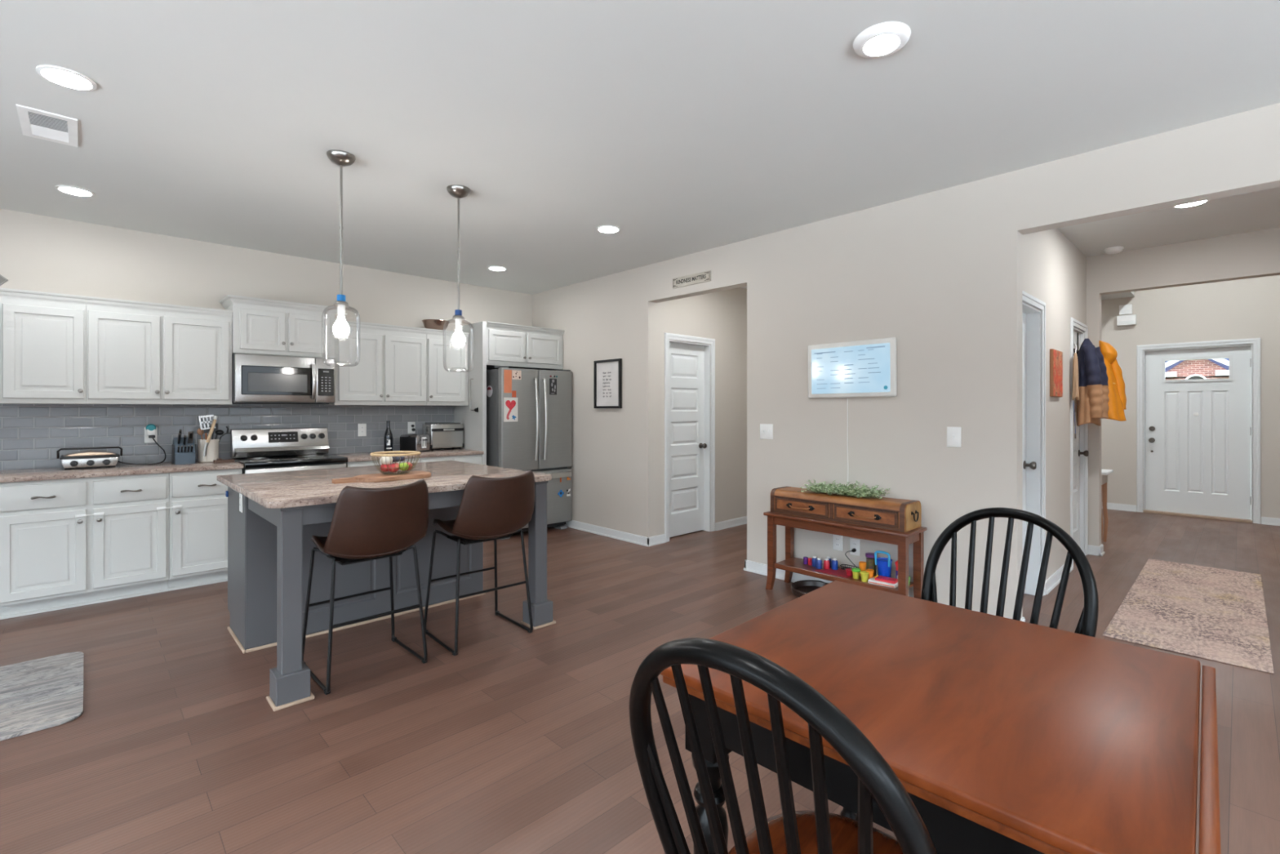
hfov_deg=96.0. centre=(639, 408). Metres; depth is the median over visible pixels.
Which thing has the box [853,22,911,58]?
recessed light
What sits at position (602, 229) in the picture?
diffuser
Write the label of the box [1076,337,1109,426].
jacket
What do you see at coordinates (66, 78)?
diffuser
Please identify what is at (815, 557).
paint bottle
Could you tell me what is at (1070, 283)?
wall
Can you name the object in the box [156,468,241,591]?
base cabinet
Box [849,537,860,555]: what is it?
wall outlet
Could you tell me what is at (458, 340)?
glass jar
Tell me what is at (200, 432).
bowl
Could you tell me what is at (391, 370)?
upper cabinet
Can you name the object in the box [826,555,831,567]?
paint bottle
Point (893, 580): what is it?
book
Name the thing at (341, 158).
pendant light
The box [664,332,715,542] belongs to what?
door
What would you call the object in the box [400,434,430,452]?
toaster
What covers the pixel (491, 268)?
diffuser
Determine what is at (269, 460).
cooktop
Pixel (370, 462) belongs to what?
base cabinet
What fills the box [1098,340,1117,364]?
hood
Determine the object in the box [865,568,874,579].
tub
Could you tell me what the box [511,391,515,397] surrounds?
photo magnet
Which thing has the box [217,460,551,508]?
island countertop
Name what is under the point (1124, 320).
box
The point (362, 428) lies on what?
wall outlet
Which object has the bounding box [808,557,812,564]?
paint jar
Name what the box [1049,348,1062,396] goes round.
picture
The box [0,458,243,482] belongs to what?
countertop
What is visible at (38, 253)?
wall
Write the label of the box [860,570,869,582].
tub
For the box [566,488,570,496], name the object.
magnet
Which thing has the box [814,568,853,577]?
paper sheet
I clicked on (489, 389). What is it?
magnet
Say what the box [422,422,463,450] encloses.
toaster oven
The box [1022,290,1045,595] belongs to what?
door
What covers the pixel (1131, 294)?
ceiling
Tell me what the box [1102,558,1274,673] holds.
runner rug
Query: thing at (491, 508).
counter stool
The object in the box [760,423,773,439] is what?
light switch
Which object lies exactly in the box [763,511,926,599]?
console table
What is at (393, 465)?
apple
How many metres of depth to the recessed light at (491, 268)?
5.73 m
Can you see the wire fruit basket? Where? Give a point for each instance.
(412, 453)
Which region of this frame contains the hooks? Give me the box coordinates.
[1073,332,1078,355]
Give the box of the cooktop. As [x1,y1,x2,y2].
[231,453,347,467]
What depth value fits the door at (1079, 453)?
5.21 m
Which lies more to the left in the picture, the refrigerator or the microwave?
the microwave
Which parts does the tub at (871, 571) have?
lid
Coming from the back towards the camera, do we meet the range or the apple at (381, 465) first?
the range
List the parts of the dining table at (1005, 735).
leg, leg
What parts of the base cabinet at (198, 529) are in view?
cabinet latch, door, drawer, pull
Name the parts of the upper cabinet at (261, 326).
door, crown molding, door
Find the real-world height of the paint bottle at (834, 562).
0.078 m
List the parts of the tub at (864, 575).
lid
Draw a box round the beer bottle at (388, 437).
[383,420,392,451]
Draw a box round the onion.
[380,456,392,464]
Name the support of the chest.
on the console table at (791, 564)
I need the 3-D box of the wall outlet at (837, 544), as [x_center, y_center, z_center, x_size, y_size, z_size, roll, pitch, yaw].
[1.440,0.970,4.197,0.008,0.118,0.075,0,0,-44]
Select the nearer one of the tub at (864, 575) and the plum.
the plum
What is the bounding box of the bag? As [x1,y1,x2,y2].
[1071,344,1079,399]
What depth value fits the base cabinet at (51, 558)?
3.86 m
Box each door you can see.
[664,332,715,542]
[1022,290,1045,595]
[1070,317,1088,567]
[1136,337,1260,524]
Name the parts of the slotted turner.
blade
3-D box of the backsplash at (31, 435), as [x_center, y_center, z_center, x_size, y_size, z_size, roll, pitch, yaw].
[-3.276,0.195,5.203,3.380,0.520,0.006,0,0,-44]
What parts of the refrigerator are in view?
door, handle, handle, freezer drawer, photo strip, door, drawer handle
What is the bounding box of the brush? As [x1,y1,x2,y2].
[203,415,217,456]
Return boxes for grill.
[56,435,166,469]
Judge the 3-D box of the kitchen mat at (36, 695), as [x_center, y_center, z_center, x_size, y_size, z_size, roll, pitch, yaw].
[-3.063,1.329,2.510,0.918,0.012,0.960,0,0,-44]
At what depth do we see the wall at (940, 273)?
3.89 m
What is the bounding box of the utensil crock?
[196,439,219,462]
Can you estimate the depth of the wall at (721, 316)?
6.40 m
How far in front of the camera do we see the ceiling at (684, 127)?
2.74 m
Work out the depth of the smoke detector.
5.00 m
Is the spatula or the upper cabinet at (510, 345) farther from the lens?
the upper cabinet at (510, 345)
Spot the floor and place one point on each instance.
(518, 740)
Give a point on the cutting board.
(375, 477)
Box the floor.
[0,508,1279,853]
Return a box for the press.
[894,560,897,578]
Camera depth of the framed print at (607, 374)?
6.03 m
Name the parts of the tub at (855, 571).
lid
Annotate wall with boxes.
[0,208,532,399]
[532,102,1279,618]
[656,287,746,535]
[1022,227,1279,579]
[1101,275,1279,524]
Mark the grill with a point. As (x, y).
(91, 458)
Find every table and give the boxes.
[659,580,1221,853]
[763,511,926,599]
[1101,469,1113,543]
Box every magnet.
[486,385,492,396]
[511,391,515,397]
[557,489,564,497]
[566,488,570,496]
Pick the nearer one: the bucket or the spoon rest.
the bucket
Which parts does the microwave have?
door handle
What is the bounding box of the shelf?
[773,556,913,593]
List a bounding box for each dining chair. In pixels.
[629,637,937,853]
[855,506,1098,820]
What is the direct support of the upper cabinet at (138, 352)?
attached to the wall at (38, 253)
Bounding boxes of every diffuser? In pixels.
[42,69,90,88]
[59,186,90,195]
[489,266,504,270]
[599,226,617,232]
[864,35,898,53]
[1176,200,1205,206]
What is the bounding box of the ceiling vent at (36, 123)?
[16,104,78,147]
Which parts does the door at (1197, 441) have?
knob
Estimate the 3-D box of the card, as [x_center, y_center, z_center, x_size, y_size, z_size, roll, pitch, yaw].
[-1.275,-0.352,5.961,0.106,0.095,0.003,0,0,-44]
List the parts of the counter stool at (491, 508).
frame, under plate, frame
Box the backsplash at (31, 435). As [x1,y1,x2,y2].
[0,400,453,470]
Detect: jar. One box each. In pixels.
[321,304,359,366]
[442,318,474,372]
[803,556,808,564]
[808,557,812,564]
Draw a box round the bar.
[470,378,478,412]
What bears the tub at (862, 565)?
on the console table at (791, 564)
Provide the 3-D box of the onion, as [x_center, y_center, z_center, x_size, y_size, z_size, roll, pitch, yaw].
[-1.491,0.296,3.391,0.068,0.065,0.067,0,0,-44]
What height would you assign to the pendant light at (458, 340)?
1.165 m
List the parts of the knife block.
knife handle, plate, scissor handle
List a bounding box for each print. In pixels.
[593,358,622,408]
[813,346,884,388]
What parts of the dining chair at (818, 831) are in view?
seat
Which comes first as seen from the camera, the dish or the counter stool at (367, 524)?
the counter stool at (367, 524)
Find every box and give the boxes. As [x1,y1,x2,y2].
[867,577,897,587]
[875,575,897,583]
[1116,314,1136,326]
[1119,304,1132,315]
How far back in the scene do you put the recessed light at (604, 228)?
4.48 m
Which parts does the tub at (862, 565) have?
lid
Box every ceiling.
[0,0,1279,294]
[1101,291,1134,300]
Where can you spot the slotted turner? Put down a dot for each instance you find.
(206, 430)
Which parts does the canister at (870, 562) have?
lid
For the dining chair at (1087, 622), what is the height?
1.010 m
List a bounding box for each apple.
[380,463,389,471]
[387,462,399,472]
[398,462,408,471]
[404,462,412,470]
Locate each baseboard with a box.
[565,520,1025,622]
[647,515,746,546]
[1045,543,1104,594]
[1102,502,1279,525]
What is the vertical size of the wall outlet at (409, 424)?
0.125 m
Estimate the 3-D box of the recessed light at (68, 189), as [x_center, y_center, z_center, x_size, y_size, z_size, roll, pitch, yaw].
[-3.633,-1.400,3.707,0.184,0.008,0.184,0,0,-44]
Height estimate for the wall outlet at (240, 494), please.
0.115 m
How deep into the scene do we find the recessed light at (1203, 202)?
3.94 m
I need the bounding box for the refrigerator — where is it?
[486,365,571,539]
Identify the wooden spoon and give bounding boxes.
[196,427,204,439]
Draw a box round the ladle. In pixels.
[214,429,223,439]
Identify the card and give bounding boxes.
[511,369,521,379]
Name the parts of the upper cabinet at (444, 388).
door, crown molding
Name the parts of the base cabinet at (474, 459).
drawer, drawer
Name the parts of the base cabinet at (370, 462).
drawer, drawer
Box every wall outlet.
[144,426,156,443]
[239,493,242,512]
[357,423,366,435]
[407,422,415,433]
[832,533,842,551]
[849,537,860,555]
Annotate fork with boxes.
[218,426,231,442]
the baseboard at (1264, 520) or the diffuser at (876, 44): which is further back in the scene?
the baseboard at (1264, 520)
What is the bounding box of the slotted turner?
[198,414,215,439]
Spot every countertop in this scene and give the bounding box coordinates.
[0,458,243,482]
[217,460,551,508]
[330,448,484,462]
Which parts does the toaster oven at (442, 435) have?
plate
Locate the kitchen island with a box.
[217,460,555,711]
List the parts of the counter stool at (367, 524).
frame, under plate, frame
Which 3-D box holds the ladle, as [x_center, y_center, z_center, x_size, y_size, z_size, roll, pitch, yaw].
[-3.487,0.291,4.748,0.097,0.239,0.048,0,0,-44]
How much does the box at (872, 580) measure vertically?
0.022 m
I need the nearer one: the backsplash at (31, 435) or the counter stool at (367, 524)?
the counter stool at (367, 524)
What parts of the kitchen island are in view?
post, panel, post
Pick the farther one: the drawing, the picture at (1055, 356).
the drawing
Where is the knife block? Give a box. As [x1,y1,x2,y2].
[171,429,195,464]
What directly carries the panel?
on the floor
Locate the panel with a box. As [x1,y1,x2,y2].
[453,320,486,465]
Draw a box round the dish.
[791,579,829,597]
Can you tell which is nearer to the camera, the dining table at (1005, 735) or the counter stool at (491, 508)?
the dining table at (1005, 735)
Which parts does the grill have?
handle, lid, power cord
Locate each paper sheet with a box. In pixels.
[503,369,511,392]
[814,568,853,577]
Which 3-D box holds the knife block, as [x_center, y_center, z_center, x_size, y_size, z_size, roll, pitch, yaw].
[-3.603,0.295,4.554,0.134,0.270,0.219,0,0,-44]
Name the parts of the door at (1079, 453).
knob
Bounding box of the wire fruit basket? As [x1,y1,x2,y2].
[369,450,421,475]
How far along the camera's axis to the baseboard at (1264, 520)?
7.52 m
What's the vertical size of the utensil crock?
0.182 m
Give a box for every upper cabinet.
[0,287,85,404]
[86,296,232,404]
[219,294,337,358]
[323,319,427,405]
[423,328,469,405]
[486,321,564,370]
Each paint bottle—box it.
[812,555,817,566]
[815,557,822,568]
[823,558,830,568]
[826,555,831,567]
[831,558,837,569]
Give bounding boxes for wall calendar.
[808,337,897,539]
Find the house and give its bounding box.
[1164,358,1229,379]
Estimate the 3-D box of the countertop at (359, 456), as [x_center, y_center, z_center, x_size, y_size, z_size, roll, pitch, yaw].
[-2.293,0.446,5.682,1.298,0.031,0.663,0,0,-44]
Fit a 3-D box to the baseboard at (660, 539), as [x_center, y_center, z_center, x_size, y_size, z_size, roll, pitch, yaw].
[1.204,1.294,5.904,2.044,0.083,1.150,0,0,-44]
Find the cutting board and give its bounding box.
[332,471,431,484]
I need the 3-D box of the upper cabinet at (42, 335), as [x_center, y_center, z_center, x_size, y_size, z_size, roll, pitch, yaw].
[-4.193,-0.418,4.058,0.421,0.763,0.380,0,0,-44]
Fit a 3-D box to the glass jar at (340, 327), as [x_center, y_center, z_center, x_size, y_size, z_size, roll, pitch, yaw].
[-1.657,-0.413,3.195,0.190,0.348,0.190,0,0,-44]
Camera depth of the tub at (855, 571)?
3.85 m
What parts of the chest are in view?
leather pull, drawer, handle plate, handle plate, leather pull, drawer, handle plate, panel, handle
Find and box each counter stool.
[302,479,428,694]
[423,470,534,655]
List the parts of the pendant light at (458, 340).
rod, bulb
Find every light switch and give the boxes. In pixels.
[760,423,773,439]
[946,426,961,447]
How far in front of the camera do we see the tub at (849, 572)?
3.92 m
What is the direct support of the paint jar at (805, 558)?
on the console table at (791, 564)
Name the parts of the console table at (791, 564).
leg, leg, leg, leg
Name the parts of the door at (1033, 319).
knob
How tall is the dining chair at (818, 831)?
1.010 m
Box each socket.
[337,304,345,315]
[455,318,461,327]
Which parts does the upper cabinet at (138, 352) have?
door, crown molding, door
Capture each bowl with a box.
[196,427,204,435]
[215,429,223,435]
[422,319,448,329]
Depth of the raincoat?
4.99 m
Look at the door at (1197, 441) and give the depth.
7.11 m
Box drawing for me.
[503,397,517,422]
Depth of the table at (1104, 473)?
5.79 m
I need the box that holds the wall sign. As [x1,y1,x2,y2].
[672,270,711,288]
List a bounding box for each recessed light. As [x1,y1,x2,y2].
[35,64,97,91]
[54,185,94,196]
[487,266,506,271]
[596,225,620,233]
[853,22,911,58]
[1172,200,1209,208]
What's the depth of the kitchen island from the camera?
3.37 m
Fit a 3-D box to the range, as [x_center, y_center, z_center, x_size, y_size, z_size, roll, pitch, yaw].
[-3.011,0.744,4.951,0.748,1.143,0.684,0,0,-44]
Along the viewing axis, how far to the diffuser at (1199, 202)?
3.94 m
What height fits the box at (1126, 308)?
0.125 m
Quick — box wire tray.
[840,564,859,569]
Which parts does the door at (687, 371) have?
knob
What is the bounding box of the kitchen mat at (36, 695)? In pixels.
[0,651,84,741]
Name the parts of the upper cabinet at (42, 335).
crown molding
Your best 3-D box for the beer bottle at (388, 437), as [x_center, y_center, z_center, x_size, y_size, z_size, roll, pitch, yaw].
[-2.504,0.274,5.734,0.082,0.312,0.082,0,0,-44]
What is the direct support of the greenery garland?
on the chest
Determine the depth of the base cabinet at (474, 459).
5.74 m
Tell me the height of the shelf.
0.037 m
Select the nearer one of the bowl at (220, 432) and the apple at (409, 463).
the apple at (409, 463)
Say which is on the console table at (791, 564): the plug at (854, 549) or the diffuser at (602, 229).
the plug at (854, 549)
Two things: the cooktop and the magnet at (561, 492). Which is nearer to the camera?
the cooktop
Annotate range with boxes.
[230,426,347,474]
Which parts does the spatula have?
blade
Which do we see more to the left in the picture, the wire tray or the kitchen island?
the kitchen island
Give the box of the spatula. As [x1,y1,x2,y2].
[209,423,217,439]
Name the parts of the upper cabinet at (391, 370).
door, crown molding, door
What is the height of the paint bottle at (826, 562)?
0.072 m
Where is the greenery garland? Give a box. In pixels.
[798,480,890,498]
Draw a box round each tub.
[845,568,852,575]
[851,567,860,578]
[858,560,866,576]
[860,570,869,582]
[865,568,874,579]
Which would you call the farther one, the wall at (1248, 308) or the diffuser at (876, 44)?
the wall at (1248, 308)
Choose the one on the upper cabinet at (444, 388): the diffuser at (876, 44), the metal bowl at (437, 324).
the metal bowl at (437, 324)
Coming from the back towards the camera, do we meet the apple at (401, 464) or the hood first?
the hood
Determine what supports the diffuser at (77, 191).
attached to the recessed light at (68, 189)
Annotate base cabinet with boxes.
[0,472,168,619]
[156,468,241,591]
[345,457,420,466]
[420,453,482,464]
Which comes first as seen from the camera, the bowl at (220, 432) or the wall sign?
the bowl at (220, 432)
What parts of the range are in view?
control knob, control knob, oven door, control knob, control knob, control knob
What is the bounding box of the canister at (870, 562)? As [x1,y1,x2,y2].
[865,552,877,576]
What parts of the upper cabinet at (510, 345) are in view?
door, crown molding, door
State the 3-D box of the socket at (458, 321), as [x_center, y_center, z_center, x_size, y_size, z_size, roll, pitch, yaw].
[-1.160,-0.550,3.683,0.038,0.054,0.038,0,0,-44]
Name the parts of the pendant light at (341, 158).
rod, bulb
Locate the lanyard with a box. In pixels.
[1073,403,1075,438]
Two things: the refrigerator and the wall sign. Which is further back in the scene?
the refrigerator
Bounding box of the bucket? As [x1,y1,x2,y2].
[874,551,892,577]
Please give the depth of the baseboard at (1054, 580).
4.48 m
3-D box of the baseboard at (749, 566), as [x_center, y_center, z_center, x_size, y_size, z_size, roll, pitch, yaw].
[0.491,1.294,5.261,0.144,0.083,5.140,0,0,-44]
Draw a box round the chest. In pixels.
[770,486,921,532]
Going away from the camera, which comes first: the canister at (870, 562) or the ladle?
the canister at (870, 562)
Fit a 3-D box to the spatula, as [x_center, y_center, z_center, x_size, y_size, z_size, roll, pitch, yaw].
[-3.522,0.265,4.751,0.023,0.291,0.068,0,0,25]
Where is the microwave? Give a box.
[231,353,335,404]
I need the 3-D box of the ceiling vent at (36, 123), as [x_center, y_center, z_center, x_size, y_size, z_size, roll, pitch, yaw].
[-2.938,-1.401,2.866,0.202,0.008,0.395,0,0,-44]
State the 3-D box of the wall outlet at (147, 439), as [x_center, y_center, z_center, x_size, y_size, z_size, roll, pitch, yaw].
[-3.900,0.207,4.593,0.078,0.125,0.008,0,0,-44]
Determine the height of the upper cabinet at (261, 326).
0.460 m
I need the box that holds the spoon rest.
[213,457,235,462]
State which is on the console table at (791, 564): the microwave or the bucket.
the bucket
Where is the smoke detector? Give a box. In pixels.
[1103,246,1124,253]
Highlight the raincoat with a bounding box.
[1098,340,1126,421]
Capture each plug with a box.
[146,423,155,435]
[844,547,857,568]
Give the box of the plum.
[393,456,400,462]
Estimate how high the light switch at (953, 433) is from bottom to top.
0.127 m
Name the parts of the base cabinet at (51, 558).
drawer, pull, door, knob, cabinet latch, drawer, door, pull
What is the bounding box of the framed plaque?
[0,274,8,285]
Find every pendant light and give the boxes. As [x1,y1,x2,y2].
[321,150,359,366]
[442,184,474,372]
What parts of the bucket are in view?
handle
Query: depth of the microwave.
4.88 m
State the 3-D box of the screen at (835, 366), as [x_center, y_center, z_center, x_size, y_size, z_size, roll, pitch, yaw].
[1.484,-0.289,4.112,0.001,0.281,0.530,0,0,-44]
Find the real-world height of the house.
4.600 m
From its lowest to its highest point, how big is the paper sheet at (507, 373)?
0.235 m
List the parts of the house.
arch trim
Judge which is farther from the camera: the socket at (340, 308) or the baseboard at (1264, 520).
the baseboard at (1264, 520)

